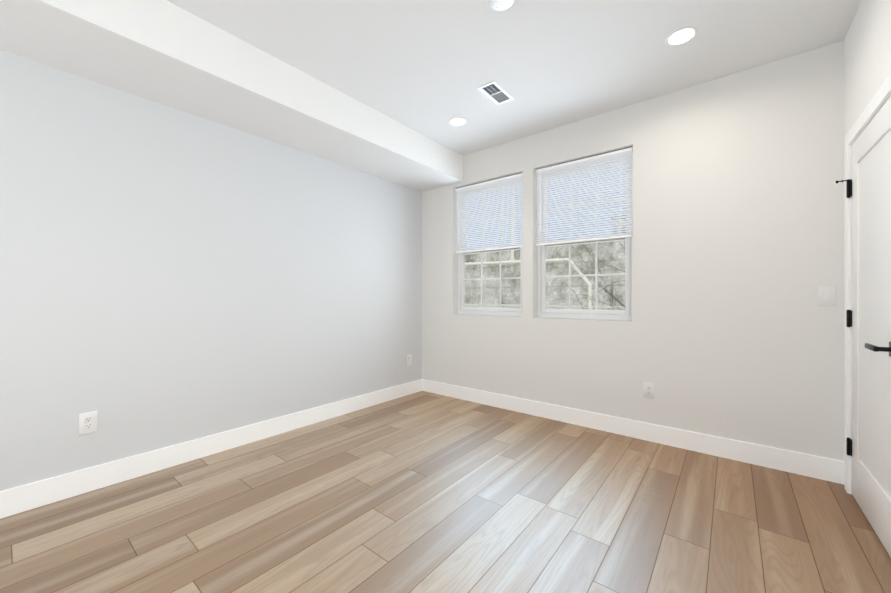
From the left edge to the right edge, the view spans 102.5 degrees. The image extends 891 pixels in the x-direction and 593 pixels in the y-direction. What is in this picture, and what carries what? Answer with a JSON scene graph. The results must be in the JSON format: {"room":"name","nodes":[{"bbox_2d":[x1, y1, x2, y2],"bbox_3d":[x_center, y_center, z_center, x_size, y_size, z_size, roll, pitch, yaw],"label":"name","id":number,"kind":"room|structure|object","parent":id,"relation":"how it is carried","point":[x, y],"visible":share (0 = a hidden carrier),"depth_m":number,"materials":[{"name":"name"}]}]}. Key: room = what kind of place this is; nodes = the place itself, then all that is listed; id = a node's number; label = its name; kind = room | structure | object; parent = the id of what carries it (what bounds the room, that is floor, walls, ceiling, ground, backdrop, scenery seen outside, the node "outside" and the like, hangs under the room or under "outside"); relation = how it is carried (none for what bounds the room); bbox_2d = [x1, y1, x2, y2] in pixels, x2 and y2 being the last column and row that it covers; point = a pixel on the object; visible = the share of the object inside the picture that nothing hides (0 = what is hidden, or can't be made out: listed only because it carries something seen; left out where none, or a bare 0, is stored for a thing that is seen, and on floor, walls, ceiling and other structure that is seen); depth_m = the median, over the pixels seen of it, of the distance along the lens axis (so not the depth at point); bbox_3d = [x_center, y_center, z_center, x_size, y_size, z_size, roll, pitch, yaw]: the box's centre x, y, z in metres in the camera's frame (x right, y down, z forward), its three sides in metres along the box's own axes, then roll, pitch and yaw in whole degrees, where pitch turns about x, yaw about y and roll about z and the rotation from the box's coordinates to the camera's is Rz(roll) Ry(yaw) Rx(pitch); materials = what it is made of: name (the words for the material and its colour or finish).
{"room":"empty bedroom","nodes":[
{"label":"empty bedroom","id":0,"kind":"room"},
{"bbox_2d":[0,49,421,490],"bbox_3d":[-1.830,-0.211,2.592,0.160,2.726,5.051,0,0,39],"label":"wall","id":1,"kind":"structure","parent":0,"point":[170,276],"depth_m":2.42,"materials":[{"name":"white paint"}]},
{"bbox_2d":[79,411,97,434],"bbox_3d":[-2.108,0.745,2.111,0.009,0.124,0.079,0,0,39],"label":"electrical outlet","id":2,"kind":"object","parent":1,"relation":"attached to","point":[88,422],"visible":1,"depth_m":2.11,"materials":[{"name":"white plastic"}]},
{"bbox_2d":[0,379,421,518],"bbox_3d":[-1.763,1.082,2.539,0.012,0.140,4.731,0,0,39],"label":"baseboard","id":3,"kind":"structure","parent":1,"relation":"attached to","point":[22,498],"depth_m":2.41,"materials":[{"name":"white wood"}]},
{"bbox_2d":[407,354,411,364],"bbox_3d":[-0.428,0.744,4.209,0.009,0.124,0.079,0,0,39],"label":"outlet","id":4,"kind":"object","parent":1,"relation":"attached to","point":[409,359],"visible":1,"depth_m":4.21,"materials":[{"name":"white plastic"}]},
{"bbox_2d":[0,0,462,191],"bbox_3d":[-1.525,-1.429,2.348,0.623,0.289,4.731,0,0,39],"label":"ceiling beam","id":5,"kind":"structure","parent":0,"point":[166,53],"depth_m":2.21,"materials":[{"name":"white paint"}]},
{"bbox_2d":[0,391,890,592],"bbox_3d":[-0.399,1.212,1.446,3.828,0.120,5.051,0,0,39],"label":"floor","id":6,"kind":"structure","parent":0,"point":[422,492],"depth_m":1.83,"materials":[{"name":"wood"}]},
{"bbox_2d":[167,0,861,155],"bbox_3d":[-0.399,-1.634,1.446,3.828,0.120,5.051,0,0,39],"label":"ceiling","id":7,"kind":"structure","parent":0,"point":[427,68],"depth_m":2.26,"materials":[{"name":"white paint"}]},
{"bbox_2d":[449,117,466,125],"bbox_3d":[0.111,-1.571,3.218,0.162,0.006,0.162,0,0,39],"label":"recessed light","id":8,"kind":"object","parent":7,"relation":"in","point":[457,121],"visible":1,"depth_m":3.21,"materials":[{"name":"white plastic"}]},
{"bbox_2d":[478,81,513,104],"bbox_3d":[0.392,-1.571,2.766,0.143,0.014,0.300,0,0,39],"label":"ceiling vent","id":9,"kind":"object","parent":7,"relation":"in","point":[495,92],"visible":1,"depth_m":2.76,"materials":[{"name":"white metal"}]},
{"bbox_2d":[488,0,513,10],"bbox_3d":[0.296,-1.559,1.881,0.140,0.030,0.140,0,0,39],"label":"recessed light","id":10,"kind":"object","parent":7,"relation":"attached to","point":[500,5],"visible":1,"depth_m":1.89,"materials":[{"name":"white plastic"}]},
{"bbox_2d":[666,26,697,45],"bbox_3d":[1.427,-1.571,2.164,0.162,0.006,0.162,0,0,39],"label":"recessed light","id":11,"kind":"object","parent":7,"relation":"in","point":[681,36],"visible":1,"depth_m":2.16,"materials":[{"name":"white plastic"}]},
{"bbox_2d":[422,40,843,460],"bbox_3d":[1.130,-0.211,3.355,3.508,2.726,0.160,0,0,39],"label":"wall","id":12,"kind":"structure","parent":0,"point":[732,330],"depth_m":2.63,"materials":[{"name":"white paint"}]},
{"bbox_2d":[458,178,522,316],"bbox_3d":[0.504,-0.520,3.921,0.870,1.453,0.079,0,0,39],"label":"window","id":13,"kind":"structure","parent":12,"relation":"in","point":[494,311],"depth_m":3.95,"materials":[{"name":"white plastic"}]},
{"bbox_2d":[455,172,522,252],"bbox_3d":[0.451,-0.871,3.853,0.849,0.748,0.040,0,0,39],"label":"window blind","id":14,"kind":"object","parent":13,"relation":"attached to","point":[459,190],"depth_m":3.83,"materials":[{"name":"white plastic"}]},
{"bbox_2d":[537,151,632,320],"bbox_3d":[1.273,-0.520,3.305,0.872,1.453,0.079,0,0,39],"label":"window","id":15,"kind":"structure","parent":12,"relation":"in","point":[595,313],"depth_m":3.26,"materials":[{"name":"white plastic"}]},
{"bbox_2d":[536,147,632,245],"bbox_3d":[1.220,-0.871,3.238,0.851,0.748,0.040,0,0,39],"label":"window blind","id":16,"kind":"object","parent":15,"relation":"attached to","point":[592,159],"visible":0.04,"depth_m":3.21,"materials":[{"name":"white plastic"}]},
{"bbox_2d":[422,379,844,484],"bbox_3d":[1.081,1.082,3.284,3.496,0.140,0.012,0,0,39],"label":"baseboard","id":17,"kind":"structure","parent":12,"relation":"attached to","point":[822,468],"depth_m":2.77,"materials":[{"name":"white wood"}]},
{"bbox_2d":[643,382,653,398],"bbox_3d":[1.622,0.749,2.853,0.079,0.124,0.009,0,0,39],"label":"electrical outlet","id":18,"kind":"object","parent":12,"relation":"attached to","point":[648,390],"visible":1,"depth_m":2.85,"materials":[{"name":"white plastic"}]},
{"bbox_2d":[844,0,890,461],"bbox_3d":[1.033,-0.211,0.300,0.160,2.726,5.051,0,0,39],"label":"wall","id":19,"kind":"structure","parent":0,"point":[867,56],"depth_m":1.86,"materials":[{"name":"white paint"}]},
{"bbox_2d":[836,96,890,556],"bbox_3d":[2.097,0.132,1.774,0.097,2.020,0.831,0,0,39],"label":"door","id":20,"kind":"structure","parent":19,"relation":"in","point":[868,314],"depth_m":1.79,"materials":[{"name":"white wood"}]},
{"bbox_2d":[845,73,890,494],"bbox_3d":[2.157,0.099,1.714,0.170,2.106,0.972,0,0,39],"label":"door frame","id":21,"kind":"structure","parent":19,"relation":"attached to","point":[876,102],"depth_m":2.09,"materials":[{"name":"white wood"}]},
{"label":"outside","id":22,"kind":"structure","parent":0,"visible":0},
{"bbox_3d":[2.194,2.002,5.090,21.000,0.100,3.839,0,0,39],"label":"ground","id":23,"kind":"structure","parent":22,"visible":0},
{"bbox_2d":[465,196,591,308],"bbox_3d":[-0.421,-0.098,9.053,7.965,4.100,0.076,0,0,39],"label":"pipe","id":24,"kind":"object","parent":23,"relation":"on","point":[512,261],"depth_m":7.07,"materials":[{"name":"plastic"}]},
{"bbox_2d":[465,240,624,314],"bbox_3d":[3.268,0.452,6.433,21.000,3.000,0.480,0,0,39],"label":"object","id":25,"kind":"structure","parent":23,"relation":"on","point":[580,282],"depth_m":6.99,"materials":[{"name":"paint"}]},
{"bbox_2d":[548,221,624,314],"bbox_3d":[2.348,0.146,4.856,2.076,3.620,2.185,0,0,39],"label":"tree","id":26,"kind":"object","parent":23,"relation":"on","point":[598,281],"depth_m":5.08,"materials":[{"name":"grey plant"}]},
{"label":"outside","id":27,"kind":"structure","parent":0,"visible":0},
{"bbox_2d":[610,215,625,233],"bbox_3d":[21.960,-3.197,38.737,5.600,10.300,8.400,0,0,39],"label":"building","id":28,"kind":"structure","parent":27,"point":[618,223],"depth_m":36.87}
]}

